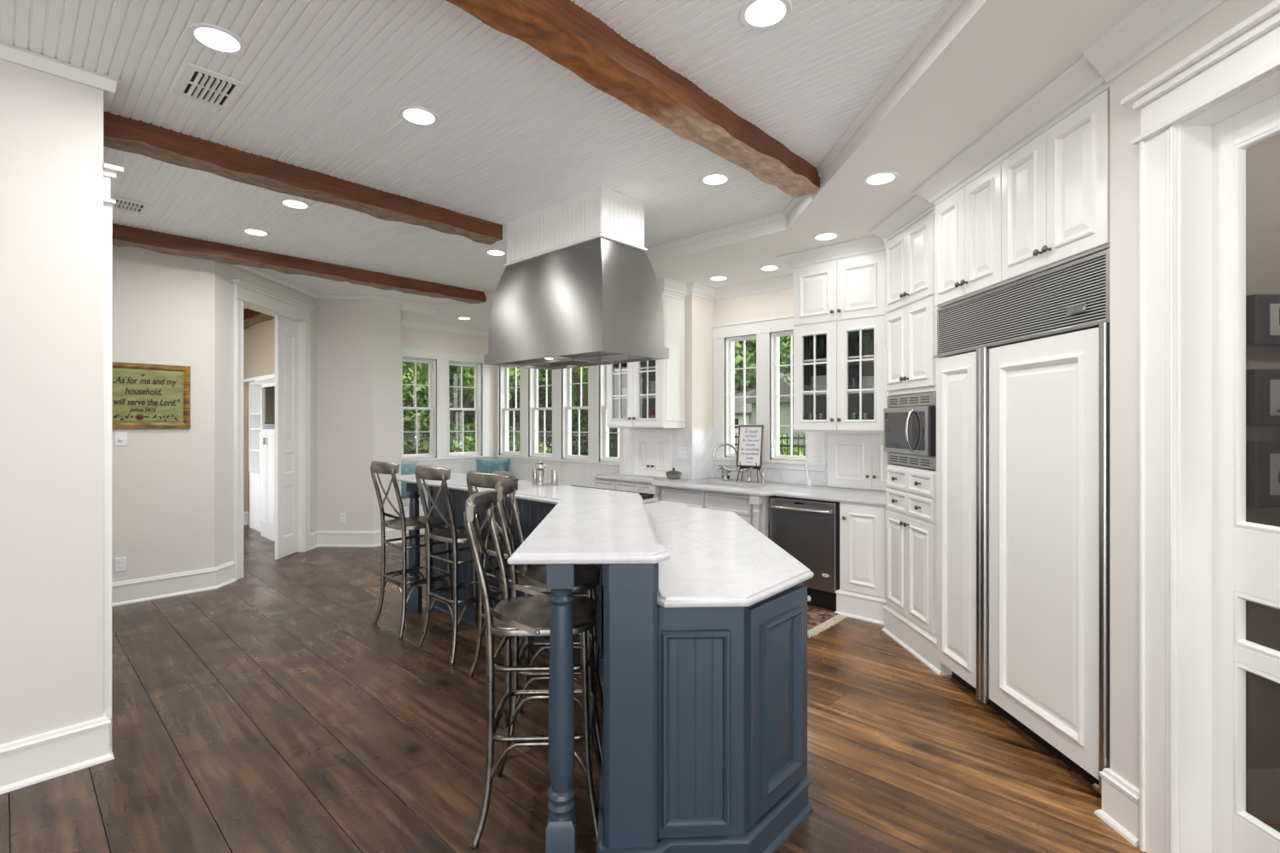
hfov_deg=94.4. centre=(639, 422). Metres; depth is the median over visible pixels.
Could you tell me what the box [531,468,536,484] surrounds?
canister
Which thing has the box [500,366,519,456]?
window
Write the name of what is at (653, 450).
appliance garage
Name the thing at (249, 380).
trim
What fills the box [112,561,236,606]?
baseboard
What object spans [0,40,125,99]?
trim
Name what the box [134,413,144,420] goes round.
flower
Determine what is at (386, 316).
wall pier
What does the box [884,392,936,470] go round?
microwave
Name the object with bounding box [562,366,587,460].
window
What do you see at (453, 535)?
bar stool
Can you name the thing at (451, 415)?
tree
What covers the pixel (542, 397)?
tree
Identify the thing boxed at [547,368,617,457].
tree
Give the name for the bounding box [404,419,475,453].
shrub
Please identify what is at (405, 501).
seat cushion
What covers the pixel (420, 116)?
recessed light
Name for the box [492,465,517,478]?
pillow
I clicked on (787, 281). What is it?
trim
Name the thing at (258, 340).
wall
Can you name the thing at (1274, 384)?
print
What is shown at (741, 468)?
display stand
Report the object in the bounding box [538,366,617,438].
tree
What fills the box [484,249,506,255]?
recessed light
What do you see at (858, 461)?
appliance garage
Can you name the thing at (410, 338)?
wall
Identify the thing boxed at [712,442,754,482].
faucet
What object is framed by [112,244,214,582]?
wall
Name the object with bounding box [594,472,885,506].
countertop
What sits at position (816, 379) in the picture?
plate
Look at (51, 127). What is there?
wall
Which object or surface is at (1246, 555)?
door
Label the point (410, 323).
trim
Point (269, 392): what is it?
television
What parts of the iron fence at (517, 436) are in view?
rail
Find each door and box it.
[274,315,297,559]
[1211,93,1279,852]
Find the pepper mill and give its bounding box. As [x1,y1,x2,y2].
[535,460,546,485]
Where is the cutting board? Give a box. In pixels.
[653,477,685,482]
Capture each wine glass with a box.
[807,337,813,359]
[817,336,826,358]
[849,332,859,356]
[861,331,871,355]
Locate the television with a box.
[264,386,274,424]
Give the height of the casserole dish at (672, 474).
0.109 m
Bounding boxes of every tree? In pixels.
[402,361,453,451]
[403,364,519,443]
[448,368,519,421]
[452,385,474,430]
[454,367,587,452]
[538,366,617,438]
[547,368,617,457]
[571,378,587,448]
[738,336,793,373]
[779,335,793,389]
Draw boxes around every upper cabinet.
[606,277,686,428]
[776,235,887,432]
[910,57,1110,308]
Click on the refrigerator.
(1023, 365)
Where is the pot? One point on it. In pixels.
(672, 476)
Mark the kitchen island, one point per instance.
(704, 750)
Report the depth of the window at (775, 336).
5.89 m
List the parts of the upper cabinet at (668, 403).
glass door, glass door, door, crown, panel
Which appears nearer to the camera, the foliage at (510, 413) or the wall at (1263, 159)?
the wall at (1263, 159)
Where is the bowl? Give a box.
[648,410,655,415]
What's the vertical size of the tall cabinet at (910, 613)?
2.918 m
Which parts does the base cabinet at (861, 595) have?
moulding, door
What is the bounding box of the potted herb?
[717,465,731,479]
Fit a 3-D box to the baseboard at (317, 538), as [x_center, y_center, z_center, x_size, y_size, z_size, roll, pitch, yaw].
[-3.463,1.415,7.275,1.051,0.190,0.436,0,0,-34]
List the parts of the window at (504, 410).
sash, sash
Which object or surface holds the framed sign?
attached to the wall at (163, 304)
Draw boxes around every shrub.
[403,438,455,454]
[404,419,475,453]
[451,436,475,452]
[508,426,551,453]
[779,433,803,455]
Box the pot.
[665,473,681,479]
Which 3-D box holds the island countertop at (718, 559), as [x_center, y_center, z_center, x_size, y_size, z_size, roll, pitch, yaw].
[-0.162,0.597,3.826,1.385,0.035,3.775,0,0,-29]
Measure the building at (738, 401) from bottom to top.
3.600 m
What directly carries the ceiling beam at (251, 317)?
attached to the ceiling
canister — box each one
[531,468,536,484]
[551,469,558,485]
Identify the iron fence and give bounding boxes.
[403,430,587,455]
[609,430,805,457]
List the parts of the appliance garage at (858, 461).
door, door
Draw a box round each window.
[401,356,436,459]
[448,360,482,457]
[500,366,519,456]
[529,368,552,459]
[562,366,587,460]
[599,365,619,463]
[725,334,756,458]
[770,330,805,461]
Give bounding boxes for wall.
[0,59,103,744]
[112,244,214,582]
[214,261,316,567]
[243,317,274,378]
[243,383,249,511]
[316,298,372,530]
[401,326,496,459]
[496,366,615,463]
[619,295,714,484]
[714,287,827,488]
[1110,0,1274,789]
[1245,134,1279,819]
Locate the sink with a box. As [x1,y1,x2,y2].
[704,483,752,488]
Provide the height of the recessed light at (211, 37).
0.010 m
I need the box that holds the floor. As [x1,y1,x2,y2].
[0,524,1279,852]
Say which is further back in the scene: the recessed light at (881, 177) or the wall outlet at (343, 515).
the wall outlet at (343, 515)
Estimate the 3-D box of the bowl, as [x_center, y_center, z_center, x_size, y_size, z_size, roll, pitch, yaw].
[0.156,-0.095,6.162,0.170,0.050,0.170,0,0,43]
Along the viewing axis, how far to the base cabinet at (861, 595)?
4.54 m
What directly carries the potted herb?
on the countertop at (813, 492)
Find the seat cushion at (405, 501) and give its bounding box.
[401,494,427,506]
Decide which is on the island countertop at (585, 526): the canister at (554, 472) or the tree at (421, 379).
the canister at (554, 472)
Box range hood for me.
[484,186,669,370]
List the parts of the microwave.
glass, door, handle, control panel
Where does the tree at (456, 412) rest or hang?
on the lawn
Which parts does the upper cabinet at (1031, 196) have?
door, knob, knob, door, crown, door, knob, knob, door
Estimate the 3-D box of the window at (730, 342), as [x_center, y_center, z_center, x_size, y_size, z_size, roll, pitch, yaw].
[1.097,-0.260,6.182,0.390,1.260,0.150,0,0,43]
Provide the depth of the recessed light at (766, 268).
5.41 m
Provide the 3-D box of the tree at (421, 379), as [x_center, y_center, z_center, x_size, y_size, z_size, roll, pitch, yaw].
[-6.415,-1.546,12.070,4.015,6.651,4.196,0,0,29]
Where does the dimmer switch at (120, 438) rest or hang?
attached to the wall at (163, 304)
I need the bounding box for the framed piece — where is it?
[736,424,763,467]
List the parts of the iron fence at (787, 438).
rail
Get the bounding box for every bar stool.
[370,460,453,639]
[414,465,503,665]
[463,490,601,849]
[465,471,534,691]
[494,477,603,756]
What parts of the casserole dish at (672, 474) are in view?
lid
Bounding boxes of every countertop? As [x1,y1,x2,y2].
[395,472,669,564]
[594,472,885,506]
[644,500,814,608]
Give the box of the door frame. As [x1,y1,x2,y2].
[232,279,314,580]
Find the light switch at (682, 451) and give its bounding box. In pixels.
[678,447,686,459]
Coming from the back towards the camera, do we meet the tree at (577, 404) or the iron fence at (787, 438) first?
the tree at (577, 404)
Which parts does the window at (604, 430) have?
sash, sash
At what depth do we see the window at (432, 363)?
8.48 m
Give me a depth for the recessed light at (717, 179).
3.75 m
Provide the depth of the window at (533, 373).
8.67 m
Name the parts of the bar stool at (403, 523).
leg, rail, leg, seat, leg, leg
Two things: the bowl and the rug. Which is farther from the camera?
the bowl
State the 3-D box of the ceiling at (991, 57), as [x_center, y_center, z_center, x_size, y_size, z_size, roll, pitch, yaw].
[-0.293,-1.535,3.548,11.140,0.250,7.200,0,0,43]
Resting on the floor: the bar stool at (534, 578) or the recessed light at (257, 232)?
the bar stool at (534, 578)
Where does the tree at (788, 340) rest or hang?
on the lawn
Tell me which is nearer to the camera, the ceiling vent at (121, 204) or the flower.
the ceiling vent at (121, 204)
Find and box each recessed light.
[186,22,246,55]
[241,227,270,236]
[279,197,311,209]
[398,104,439,126]
[456,316,471,319]
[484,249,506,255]
[699,172,730,186]
[708,275,728,280]
[738,0,792,29]
[758,265,780,271]
[812,232,839,240]
[862,171,899,186]
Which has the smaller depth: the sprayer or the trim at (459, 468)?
the sprayer
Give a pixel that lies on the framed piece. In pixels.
(750, 438)
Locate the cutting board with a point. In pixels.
(658, 479)
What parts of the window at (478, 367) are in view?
sash, sash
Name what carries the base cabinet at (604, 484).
on the floor
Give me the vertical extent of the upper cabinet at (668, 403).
1.468 m
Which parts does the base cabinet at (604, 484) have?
drawer, drawer, drawer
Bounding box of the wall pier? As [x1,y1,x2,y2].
[372,299,401,530]
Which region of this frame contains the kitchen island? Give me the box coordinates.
[406,482,813,852]
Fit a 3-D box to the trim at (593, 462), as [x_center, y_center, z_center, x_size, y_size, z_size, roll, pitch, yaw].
[-1.124,-0.215,8.178,3.020,1.620,0.051,0,0,43]
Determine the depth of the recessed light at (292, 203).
4.17 m
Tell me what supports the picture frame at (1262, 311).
attached to the wall at (1263, 159)
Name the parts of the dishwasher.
handle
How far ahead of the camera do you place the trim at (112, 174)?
2.69 m
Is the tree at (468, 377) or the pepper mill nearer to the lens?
the pepper mill
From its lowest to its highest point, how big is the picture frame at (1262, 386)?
0.215 m
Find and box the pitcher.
[848,376,859,391]
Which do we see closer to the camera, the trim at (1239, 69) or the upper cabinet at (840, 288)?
the trim at (1239, 69)
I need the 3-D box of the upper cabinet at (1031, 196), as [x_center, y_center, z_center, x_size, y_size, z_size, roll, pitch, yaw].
[2.035,-1.043,2.963,0.705,0.730,1.362,0,0,-2]
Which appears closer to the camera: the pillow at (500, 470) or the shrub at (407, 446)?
the pillow at (500, 470)
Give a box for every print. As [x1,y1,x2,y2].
[1269,303,1279,335]
[1269,379,1279,415]
[1269,453,1279,494]
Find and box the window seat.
[402,503,427,536]
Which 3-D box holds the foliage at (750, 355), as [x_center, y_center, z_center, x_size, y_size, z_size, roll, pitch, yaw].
[3.752,-4.395,34.331,22.625,12.926,4.460,0,0,-19]
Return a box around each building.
[734,389,755,447]
[742,372,805,455]
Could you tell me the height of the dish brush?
0.215 m
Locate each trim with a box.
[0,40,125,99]
[103,162,123,751]
[232,0,965,308]
[243,373,274,383]
[401,318,488,337]
[401,347,491,465]
[417,461,477,494]
[494,365,619,470]
[508,461,619,487]
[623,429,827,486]
[686,273,793,300]
[711,315,827,471]
[1082,0,1227,82]
[1121,0,1279,852]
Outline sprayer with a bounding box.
[760,470,765,483]
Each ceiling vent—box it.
[110,196,151,215]
[172,62,247,111]
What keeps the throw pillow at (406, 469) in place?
on the seat cushion at (405, 501)
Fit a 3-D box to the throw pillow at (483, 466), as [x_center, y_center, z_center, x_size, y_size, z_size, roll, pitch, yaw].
[-2.192,0.775,8.835,0.500,0.450,0.171,0,0,-9]
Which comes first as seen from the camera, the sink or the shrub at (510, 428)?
the sink
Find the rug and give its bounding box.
[807,606,847,636]
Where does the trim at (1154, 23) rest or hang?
attached to the wall at (1125, 121)
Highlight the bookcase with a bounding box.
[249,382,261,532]
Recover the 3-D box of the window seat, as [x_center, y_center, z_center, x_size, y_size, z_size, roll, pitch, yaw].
[-1.778,1.298,7.567,2.936,0.425,1.836,0,0,43]
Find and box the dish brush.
[804,462,811,486]
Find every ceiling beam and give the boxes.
[103,111,502,244]
[112,223,485,303]
[243,308,274,329]
[445,0,820,197]
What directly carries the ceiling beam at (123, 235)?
attached to the ceiling at (517, 134)
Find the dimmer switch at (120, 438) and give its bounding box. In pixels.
[114,431,127,446]
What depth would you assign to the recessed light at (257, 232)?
4.79 m
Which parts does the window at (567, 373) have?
sash, sash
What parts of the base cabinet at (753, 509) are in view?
post, drawer, drawer, door, post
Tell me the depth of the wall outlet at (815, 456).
5.52 m
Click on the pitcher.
(853, 381)
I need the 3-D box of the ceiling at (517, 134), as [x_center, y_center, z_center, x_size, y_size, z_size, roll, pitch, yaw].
[-1.530,-1.590,2.173,11.200,0.100,7.500,0,0,43]
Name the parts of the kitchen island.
post, post, moulding, panel, door, knob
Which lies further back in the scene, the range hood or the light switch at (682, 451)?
the light switch at (682, 451)
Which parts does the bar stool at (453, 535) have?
leg, rail, leg, seat, leg, leg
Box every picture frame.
[1245,294,1279,346]
[1245,369,1279,426]
[1245,441,1279,507]
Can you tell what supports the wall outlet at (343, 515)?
attached to the wall at (344, 327)
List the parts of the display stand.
leg, leg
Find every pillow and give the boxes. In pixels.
[401,462,417,497]
[476,459,510,473]
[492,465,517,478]
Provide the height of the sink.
0.219 m
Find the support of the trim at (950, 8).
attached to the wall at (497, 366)
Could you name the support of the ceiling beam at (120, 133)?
attached to the ceiling at (517, 134)
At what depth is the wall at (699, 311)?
6.18 m
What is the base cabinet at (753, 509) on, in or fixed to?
on the floor
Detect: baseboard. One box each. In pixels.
[0,715,114,794]
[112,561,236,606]
[243,511,249,525]
[309,529,401,549]
[1093,768,1139,846]
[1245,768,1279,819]
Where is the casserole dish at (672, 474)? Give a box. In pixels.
[665,468,681,479]
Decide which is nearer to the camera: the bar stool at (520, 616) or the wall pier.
the bar stool at (520, 616)
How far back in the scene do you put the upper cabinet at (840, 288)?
4.79 m
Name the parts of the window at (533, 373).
sash, sash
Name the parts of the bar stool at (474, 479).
leg, rail, seat, leg, leg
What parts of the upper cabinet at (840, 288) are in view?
glass door, door, crown, glass door, door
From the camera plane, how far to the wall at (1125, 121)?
2.19 m
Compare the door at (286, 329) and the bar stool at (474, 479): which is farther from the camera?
the door at (286, 329)
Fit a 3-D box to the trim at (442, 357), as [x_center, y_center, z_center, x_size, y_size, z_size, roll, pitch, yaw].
[-2.816,-0.215,8.569,0.051,1.620,1.520,0,0,43]
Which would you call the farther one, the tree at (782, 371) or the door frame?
the tree at (782, 371)
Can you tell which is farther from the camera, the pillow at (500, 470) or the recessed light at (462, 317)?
the pillow at (500, 470)
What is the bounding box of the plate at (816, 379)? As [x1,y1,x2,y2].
[810,378,826,381]
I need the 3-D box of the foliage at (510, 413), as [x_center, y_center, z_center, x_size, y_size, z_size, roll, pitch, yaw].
[-13.223,-4.669,23.225,4.412,13.498,20.703,0,0,43]
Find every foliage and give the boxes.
[403,367,519,453]
[514,336,793,455]
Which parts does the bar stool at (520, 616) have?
leg, rail, leg, seat, leg, leg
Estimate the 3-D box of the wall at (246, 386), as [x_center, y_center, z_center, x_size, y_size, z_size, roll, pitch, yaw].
[-5.909,0.450,8.713,0.080,2.120,0.480,0,0,43]
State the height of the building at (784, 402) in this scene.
3.900 m
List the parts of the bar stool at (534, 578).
rail, leg, leg, seat, leg, leg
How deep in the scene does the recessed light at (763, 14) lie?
2.23 m
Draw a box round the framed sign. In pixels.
[112,361,190,429]
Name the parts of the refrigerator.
door, handle trim, handle trim, door, handle trim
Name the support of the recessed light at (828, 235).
in the ceiling at (991, 57)
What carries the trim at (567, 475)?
attached to the wall at (497, 366)
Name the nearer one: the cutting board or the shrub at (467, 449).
the cutting board
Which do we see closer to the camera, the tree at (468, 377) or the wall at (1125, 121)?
the wall at (1125, 121)
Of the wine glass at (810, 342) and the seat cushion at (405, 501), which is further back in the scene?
the seat cushion at (405, 501)
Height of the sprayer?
0.132 m
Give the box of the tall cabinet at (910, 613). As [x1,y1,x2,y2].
[868,195,952,675]
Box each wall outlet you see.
[114,557,126,572]
[340,512,346,522]
[814,454,821,462]
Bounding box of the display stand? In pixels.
[736,461,762,483]
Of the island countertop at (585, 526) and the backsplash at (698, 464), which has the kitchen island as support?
the island countertop at (585, 526)
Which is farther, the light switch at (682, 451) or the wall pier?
the wall pier
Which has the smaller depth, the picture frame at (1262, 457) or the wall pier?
the picture frame at (1262, 457)
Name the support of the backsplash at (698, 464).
attached to the wall at (779, 303)
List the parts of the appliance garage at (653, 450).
door, door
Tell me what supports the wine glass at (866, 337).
in the upper cabinet at (840, 288)
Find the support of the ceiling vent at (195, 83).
in the ceiling at (517, 134)
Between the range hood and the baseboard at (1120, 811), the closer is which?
the baseboard at (1120, 811)
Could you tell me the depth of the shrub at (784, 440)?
13.92 m
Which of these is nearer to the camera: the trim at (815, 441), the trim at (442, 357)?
the trim at (815, 441)
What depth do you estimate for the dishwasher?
4.82 m
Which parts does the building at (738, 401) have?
pane, garage door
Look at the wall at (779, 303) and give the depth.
6.01 m
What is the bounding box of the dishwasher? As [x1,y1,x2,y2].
[769,495,839,610]
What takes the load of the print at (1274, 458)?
attached to the picture frame at (1262, 457)
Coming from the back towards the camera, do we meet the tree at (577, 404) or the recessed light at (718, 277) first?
the tree at (577, 404)
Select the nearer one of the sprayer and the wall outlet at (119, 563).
the wall outlet at (119, 563)
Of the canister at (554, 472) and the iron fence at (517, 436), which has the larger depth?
the iron fence at (517, 436)
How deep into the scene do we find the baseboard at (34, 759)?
2.53 m
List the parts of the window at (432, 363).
sash, sash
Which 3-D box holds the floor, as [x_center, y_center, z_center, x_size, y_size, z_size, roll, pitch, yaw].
[-3.021,1.560,4.829,17.200,0.100,9.438,0,0,43]
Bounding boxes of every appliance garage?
[634,432,672,477]
[827,431,887,491]
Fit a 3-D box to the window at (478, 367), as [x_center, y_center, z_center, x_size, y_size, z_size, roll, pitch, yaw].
[-2.665,-0.195,8.892,0.170,1.410,0.560,0,0,43]
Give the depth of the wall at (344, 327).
7.21 m
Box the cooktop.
[571,485,658,503]
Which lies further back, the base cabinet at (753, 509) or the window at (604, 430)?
the window at (604, 430)
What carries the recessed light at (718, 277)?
in the ceiling at (991, 57)
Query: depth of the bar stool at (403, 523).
4.35 m
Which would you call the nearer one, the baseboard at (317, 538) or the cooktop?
the cooktop
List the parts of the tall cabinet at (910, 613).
drawer, drawer, door, door, door, crown, moulding, door, drawer, drawer, door, door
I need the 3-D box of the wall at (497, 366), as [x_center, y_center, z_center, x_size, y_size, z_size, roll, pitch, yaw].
[-0.965,-0.065,8.173,3.300,3.150,0.160,0,0,43]
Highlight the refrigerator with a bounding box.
[932,248,1110,794]
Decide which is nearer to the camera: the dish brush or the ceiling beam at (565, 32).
the ceiling beam at (565, 32)
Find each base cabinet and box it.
[593,477,651,494]
[648,486,769,539]
[834,502,887,625]
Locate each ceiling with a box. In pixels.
[0,0,947,304]
[400,0,1146,329]
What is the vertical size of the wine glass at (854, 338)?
0.200 m
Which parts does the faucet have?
spout, handle, handle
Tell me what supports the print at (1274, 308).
attached to the picture frame at (1262, 311)

